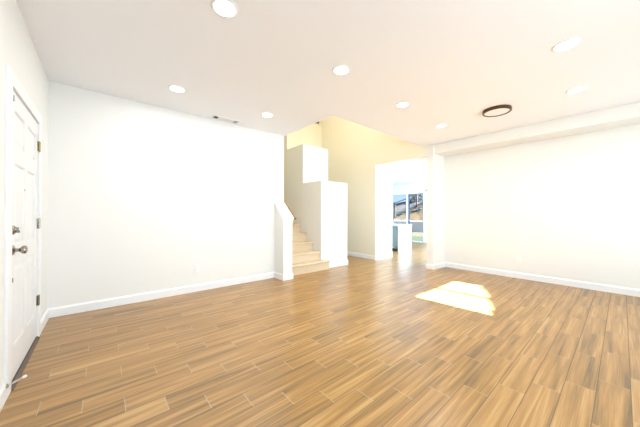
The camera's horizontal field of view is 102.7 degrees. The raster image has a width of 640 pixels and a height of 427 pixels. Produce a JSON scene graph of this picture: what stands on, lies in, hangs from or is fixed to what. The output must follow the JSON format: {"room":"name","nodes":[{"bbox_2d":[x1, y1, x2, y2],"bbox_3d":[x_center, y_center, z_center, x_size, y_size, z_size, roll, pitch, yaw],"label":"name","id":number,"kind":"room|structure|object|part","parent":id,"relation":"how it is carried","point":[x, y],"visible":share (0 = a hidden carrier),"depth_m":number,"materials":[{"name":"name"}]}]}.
{"room":"empty living room","nodes":[
{"label":"empty living room","id":0,"kind":"room"},
{"bbox_2d":[0,0,48,387],"bbox_3d":[-1.041,-0.163,0.401,0.140,2.624,6.238,0,0,-40],"label":"wall","id":1,"kind":"structure","parent":0,"point":[17,48],"depth_m":1.83,"materials":[{"name":"white paint"}]},
{"bbox_2d":[6,375,26,387],"bbox_3d":[-1.898,1.051,1.604,0.086,0.050,0.026,0,0,-40],"label":"door stop","id":2,"kind":"object","parent":1,"relation":"attached to","point":[24,376],"visible":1,"depth_m":1.60,"materials":[{"name":"white metal"}]},
{"bbox_2d":[4,64,41,397],"bbox_3d":[-2.340,0.112,1.989,0.212,2.080,1.120,0,0,-40],"label":"door","id":3,"kind":"structure","parent":1,"relation":"in","point":[23,121],"depth_m":1.90,"materials":[{"name":"white paint"}]},
{"bbox_3d":[-2.191,0.632,1.856,0.010,0.560,0.294,0,0,-40],"label":"panel","id":4,"kind":"part","parent":3,"relation":"part of","materials":[{"name":"white paint"}]},
{"bbox_3d":[-2.189,-0.063,1.858,0.010,0.570,0.294,0,0,-40],"label":"panel","id":5,"kind":"part","parent":3,"relation":"part of","materials":[{"name":"white paint"}]},
{"bbox_3d":[-2.188,-0.588,1.860,0.010,0.240,0.294,0,0,-40],"label":"panel","id":6,"kind":"part","parent":3,"relation":"part of","materials":[{"name":"white paint"}]},
{"bbox_3d":[-2.034,0.247,1.736,0.070,0.066,0.066,0,0,-40],"label":"knob","id":7,"kind":"part","parent":3,"relation":"part of","materials":[{"name":"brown metal"}]},
{"bbox_3d":[-2.446,0.632,2.157,0.010,0.560,0.294,0,0,-40],"label":"panel","id":8,"kind":"part","parent":3,"relation":"part of","materials":[{"name":"white paint"}]},
{"bbox_3d":[-2.444,-0.063,2.159,0.010,0.570,0.294,0,0,-40],"label":"panel","id":9,"kind":"part","parent":3,"relation":"part of","materials":[{"name":"white paint"}]},
{"bbox_3d":[-2.443,-0.588,2.161,0.010,0.240,0.294,0,0,-40],"label":"panel","id":10,"kind":"part","parent":3,"relation":"part of","materials":[{"name":"white paint"}]},
{"bbox_2d":[0,309,48,411],"bbox_3d":[-1.025,1.097,0.495,0.015,0.106,6.083,0,0,-40],"label":"baseboard","id":11,"kind":"structure","parent":1,"relation":"attached to","point":[3,390],"depth_m":1.56,"materials":[{"name":"white paint"}]},
{"bbox_2d":[47,81,346,307],"bbox_3d":[-1.446,-0.150,4.550,4.886,2.624,0.647,0,0,-40],"label":"wall","id":12,"kind":"structure","parent":0,"point":[140,194],"depth_m":3.49,"materials":[{"name":"white paint"}]},
{"bbox_2d":[47,272,273,317],"bbox_3d":[-1.913,1.106,3.739,2.854,0.106,0.015,0,0,-40],"label":"baseboard","id":13,"kind":"structure","parent":12,"relation":"attached to","point":[117,301],"depth_m":3.41,"materials":[{"name":"white paint"}]},
{"bbox_2d":[194,264,198,271],"bbox_3d":[-1.834,0.812,3.809,0.070,0.114,0.010,0,0,-40],"label":"electrical outlet","id":14,"kind":"object","parent":12,"relation":"attached to","point":[196,266],"visible":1,"depth_m":3.80,"materials":[{"name":"white plastic"}]},
{"bbox_2d":[329,260,347,267],"bbox_3d":[-0.027,1.118,6.179,0.635,0.106,1.332,0,0,-40],"label":"baseboard","id":15,"kind":"structure","parent":12,"relation":"attached to","point":[344,262],"depth_m":5.68,"materials":[{"name":"white paint"}]},
{"bbox_2d":[274,202,293,273],"bbox_3d":[-0.652,0.475,4.607,0.223,1.378,0.320,0,0,-40],"label":"wall","id":16,"kind":"structure","parent":0,"point":[284,218],"depth_m":4.52,"materials":[{"name":"white paint"}]},
{"bbox_2d":[274,272,292,280],"bbox_3d":[-0.651,1.111,4.602,0.217,0.106,0.298,0,0,-40],"label":"baseboard","id":17,"kind":"structure","parent":16,"relation":"attached to","point":[283,277],"depth_m":4.50,"materials":[{"name":"white paint"}]},
{"bbox_3d":[-0.655,-0.024,4.614,0.205,0.317,0.308,0,0,-40],"label":"cap molding","id":18,"kind":"part","parent":16,"relation":"part of","materials":[{"name":"white paint"}]},
{"bbox_2d":[284,200,295,219],"bbox_3d":[-0.912,-0.456,5.141,0.102,1.150,1.403,0,0,-40],"label":"handrail","id":19,"kind":"object","parent":16,"relation":"attached to","point":[284,200],"visible":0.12,"depth_m":4.73,"materials":[{"name":"brown wood"}]},
{"bbox_2d":[284,134,290,202],"bbox_3d":[-1.016,-1.480,6.695,0.108,5.300,0.727,0,0,-40],"label":"wall","id":20,"kind":"structure","parent":0,"point":[287,139],"depth_m":6.43,"materials":[{"name":"beige paint"}]},
{"bbox_2d":[291,120,321,147],"bbox_3d":[-1.062,-1.478,7.224,2.825,5.300,0.140,0,0,-40],"label":"wall","id":21,"kind":"structure","parent":0,"point":[311,135],"depth_m":7.76,"materials":[{"name":"beige paint"}]},
{"bbox_2d":[287,144,327,231],"bbox_3d":[-0.314,-0.212,6.372,0.772,2.766,0.670,0,0,-40],"label":"wall","id":22,"kind":"structure","parent":0,"point":[305,163],"depth_m":6.09,"materials":[{"name":"white paint"}]},
{"bbox_2d":[0,241,639,426],"bbox_3d":[1.838,1.231,5.133,10.661,0.120,9.740,0,0,-40],"label":"floor","id":23,"kind":"structure","parent":0,"point":[395,341],"depth_m":2.07,"materials":[{"name":"brown wood"}]},
{"bbox_2d":[292,219,329,275],"bbox_3d":[-0.887,0.432,5.854,1.060,1.472,2.162,0,0,-40],"label":"staircase","id":24,"kind":"structure","parent":23,"relation":"on","point":[305,259],"depth_m":5.26,"materials":[{"name":"carpet"}]},
{"bbox_2d":[392,225,410,251],"bbox_3d":[1.935,0.784,8.963,0.775,0.800,2.300,0,0,-40],"label":"base cabinet","id":25,"kind":"object","parent":23,"relation":"on","point":[401,235],"visible":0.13,"depth_m":8.00,"materials":[{"name":"white paint"}]},
{"bbox_3d":[2.214,0.732,8.095,0.020,0.670,0.545,0,0,-40],"label":"cabinet door","id":26,"kind":"part","parent":25,"relation":"part of","materials":[{"name":"blue"}]},
{"bbox_2d":[392,223,411,225],"bbox_3d":[1.957,0.365,8.977,0.768,0.038,2.308,0,0,-40],"label":"countertop","id":27,"kind":"structure","parent":25,"relation":"on","point":[392,223],"depth_m":8.02,"materials":[{"name":"stone"}]},
{"bbox_3d":[2.685,0.783,8.105,0.740,0.800,0.020,0,0,-40],"label":"panel","id":28,"kind":"part","parent":25,"relation":"part of","materials":[{"name":"white paint"}]},
{"bbox_2d":[427,144,443,264],"bbox_3d":[2.565,-0.138,5.606,0.630,2.624,0.140,0,0,-40],"label":"wall pier","id":29,"kind":"object","parent":23,"relation":"on","point":[435,163],"visible":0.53,"depth_m":5.43,"materials":[{"name":"white paint"}]},
{"bbox_2d":[426,262,443,269],"bbox_3d":[2.557,1.121,5.597,0.645,0.106,0.170,0,0,-40],"label":"baseboard","id":30,"kind":"object","parent":29,"relation":"attached to","point":[439,265],"visible":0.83,"depth_m":5.41,"materials":[{"name":"white paint"}]},
{"bbox_2d":[16,0,639,145],"bbox_3d":[1.343,-1.593,2.515,6.501,0.260,6.378,0,0,-40],"label":"ceiling","id":31,"kind":"structure","parent":0,"point":[453,61],"depth_m":2.38,"materials":[{"name":"white paint"}]},
{"bbox_2d":[168,85,185,92],"bbox_3d":[-1.683,-1.463,3.013,0.192,0.008,0.192,0,0,-40],"label":"recessed light","id":32,"kind":"object","parent":31,"relation":"in","point":[175,88],"visible":1,"depth_m":3.00,"materials":[{"name":"white"}]},
{"bbox_2d":[210,0,238,17],"bbox_3d":[-0.681,-1.465,1.831,0.192,0.008,0.192,0,0,-40],"label":"recessed light","id":33,"kind":"object","parent":31,"relation":"in","point":[223,8],"visible":1,"depth_m":1.83,"materials":[{"name":"white plastic"}]},
{"bbox_2d":[211,115,239,123],"bbox_3d":[-1.466,-1.459,3.983,0.410,0.010,0.150,0,0,-40],"label":"ceiling vent","id":34,"kind":"object","parent":31,"relation":"in","point":[213,116],"visible":1,"depth_m":3.96,"materials":[{"name":"white plastic"}]},
{"bbox_2d":[261,112,273,117],"bbox_3d":[-0.781,-1.459,3.796,0.192,0.008,0.192,0,0,-40],"label":"recessed light","id":35,"kind":"object","parent":31,"relation":"in","point":[264,114],"visible":1,"depth_m":3.78,"materials":[{"name":"white"}]},
{"bbox_2d":[332,65,350,75],"bbox_3d":[0.217,-1.461,2.617,0.192,0.008,0.192,0,0,-40],"label":"recessed light","id":36,"kind":"object","parent":31,"relation":"in","point":[340,70],"visible":1,"depth_m":2.61,"materials":[{"name":"white"}]},
{"bbox_2d":[395,102,409,107],"bbox_3d":[1.109,-1.456,3.438,0.192,0.008,0.192,0,0,-40],"label":"recessed light","id":37,"kind":"object","parent":31,"relation":"in","point":[400,104],"visible":1,"depth_m":3.42,"materials":[{"name":"white"}]},
{"bbox_2d":[435,124,447,127],"bbox_3d":[2.009,-1.452,4.240,0.192,0.008,0.192,0,0,-40],"label":"recessed light","id":38,"kind":"object","parent":31,"relation":"in","point":[438,125],"visible":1,"depth_m":4.22,"materials":[{"name":"white"}]},
{"bbox_2d":[482,104,511,116],"bbox_3d":[2.478,-1.435,3.589,0.344,0.044,0.344,0,0,-40],"label":"flush light","id":39,"kind":"object","parent":31,"relation":"attached to","point":[498,110],"visible":1,"depth_m":3.54,"materials":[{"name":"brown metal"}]},
{"bbox_2d":[484,108,509,115],"bbox_3d":[2.478,-1.435,3.589,0.298,0.044,0.298,0,0,-40],"label":"diffuser","id":40,"kind":"object","parent":39,"relation":"attached to","point":[489,111],"depth_m":3.56,"materials":[{"name":"white plastic"}]},
{"bbox_2d":[435,102,639,156],"bbox_3d":[4.047,-1.356,3.790,0.445,0.194,4.550,0,0,-40],"label":"beam","id":41,"kind":"structure","parent":31,"relation":"attached to","point":[628,114],"depth_m":4.04,"materials":[{"name":"white paint"}]},
{"bbox_2d":[551,38,581,51],"bbox_3d":[2.135,-1.458,2.223,0.192,0.008,0.192,0,0,-40],"label":"recessed light","id":42,"kind":"object","parent":31,"relation":"in","point":[567,44],"visible":1,"depth_m":2.22,"materials":[{"name":"white"}]},
{"bbox_2d":[565,86,587,93],"bbox_3d":[3.027,-1.454,3.018,0.192,0.008,0.192,0,0,-40],"label":"recessed light","id":43,"kind":"object","parent":31,"relation":"in","point":[580,88],"visible":1,"depth_m":3.01,"materials":[{"name":"white plastic"}]},
{"bbox_2d":[322,116,426,255],"bbox_3d":[1.392,-1.473,7.072,0.725,5.300,3.610,0,0,-40],"label":"wall","id":44,"kind":"structure","parent":0,"point":[363,158],"depth_m":6.79,"materials":[{"name":"beige paint"}]},
{"bbox_2d":[347,251,392,259],"bbox_3d":[1.011,1.125,7.496,0.740,0.106,2.087,0,0,-40],"label":"baseboard","id":45,"kind":"structure","parent":44,"relation":"attached to","point":[389,255],"depth_m":6.75,"materials":[{"name":"white paint"}]},
{"bbox_2d":[392,163,426,185],"bbox_3d":[3.112,-1.393,8.863,4.405,0.240,5.700,0,0,-40],"label":"ceiling","id":46,"kind":"structure","parent":0,"point":[413,174],"depth_m":8.38,"materials":[{"name":"white paint"}]},
{"bbox_2d":[392,182,426,191],"bbox_3d":[4.659,-0.036,10.170,0.145,2.460,5.700,0,0,-40],"label":"wall","id":47,"kind":"structure","parent":0,"point":[418,186],"depth_m":10.98,"materials":[{"name":"white paint"}]},
{"bbox_2d":[392,190,426,242],"bbox_3d":[3.797,0.116,11.117,0.095,2.160,1.800,0,0,-40],"label":"door","id":48,"kind":"structure","parent":47,"relation":"in","point":[424,192],"depth_m":10.70,"materials":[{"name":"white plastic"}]},
{"bbox_2d":[444,124,639,288],"bbox_3d":[4.313,-0.140,3.922,0.140,2.624,4.690,0,0,-40],"label":"wall","id":49,"kind":"structure","parent":0,"point":[567,206],"depth_m":4.30,"materials":[{"name":"white paint"}]},
{"bbox_2d":[444,262,639,296],"bbox_3d":[4.206,1.119,3.921,0.015,0.106,4.550,0,0,-40],"label":"baseboard","id":50,"kind":"structure","parent":49,"relation":"attached to","point":[560,281],"depth_m":4.28,"materials":[{"name":"white paint"}]},
{"label":"outside","id":51,"kind":"structure","parent":0,"visible":0},
{"bbox_2d":[411,232,422,236],"bbox_3d":[3.156,1.393,19.707,3.700,0.160,26.000,0,0,-40],"label":"ground","id":52,"kind":"structure","parent":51,"point":[413,234],"depth_m":15.93,"materials":[{"name":"beige"}]},
{"bbox_2d":[393,221,422,231],"bbox_3d":[4.018,1.017,21.748,0.250,0.930,24.000,0,0,-40],"label":"wall","id":53,"kind":"structure","parent":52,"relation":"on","point":[417,226],"depth_m":18.26,"materials":[{"name":"paint"}]},
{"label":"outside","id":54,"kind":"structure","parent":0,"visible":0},
{"bbox_2d":[393,203,422,220],"bbox_3d":[5.146,0.024,22.704,2.800,3.628,24.000,0,0,-40],"label":"hillside","id":55,"kind":"structure","parent":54,"point":[415,215],"depth_m":19.80,"materials":[{"name":"brown soil"}]},
{"bbox_2d":[393,194,422,217],"bbox_3d":[7.272,-0.630,22.209,0.100,3.142,6.724,0,0,-40],"label":"fence","id":56,"kind":"object","parent":55,"relation":"on","point":[394,203],"visible":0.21,"depth_m":22.22,"materials":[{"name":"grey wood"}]},
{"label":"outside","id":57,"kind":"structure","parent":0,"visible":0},
{"bbox_2d":[411,237,422,240],"bbox_3d":[1.208,1.384,16.746,3.100,0.150,24.000,0,0,-40],"label":"lawn","id":58,"kind":"structure","parent":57,"point":[412,238],"depth_m":13.37,"materials":[{"name":"green plant"}]},
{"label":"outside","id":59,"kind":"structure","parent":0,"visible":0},
{"bbox_2d":[393,201,422,216],"bbox_3d":[8.885,0.061,25.871,7.000,3.590,24.000,0,0,-40],"label":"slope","id":60,"kind":"structure","parent":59,"point":[401,206],"depth_m":24.14,"materials":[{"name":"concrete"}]},
{"bbox_2d":[410,193,422,202],"bbox_3d":[9.148,-1.304,24.485,1.619,2.767,1.882,0,0,-40],"label":"tree","id":61,"kind":"object","parent":60,"relation":"on","point":[413,198],"visible":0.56,"depth_m":24.30,"materials":[{"name":"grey plant"}]}
]}

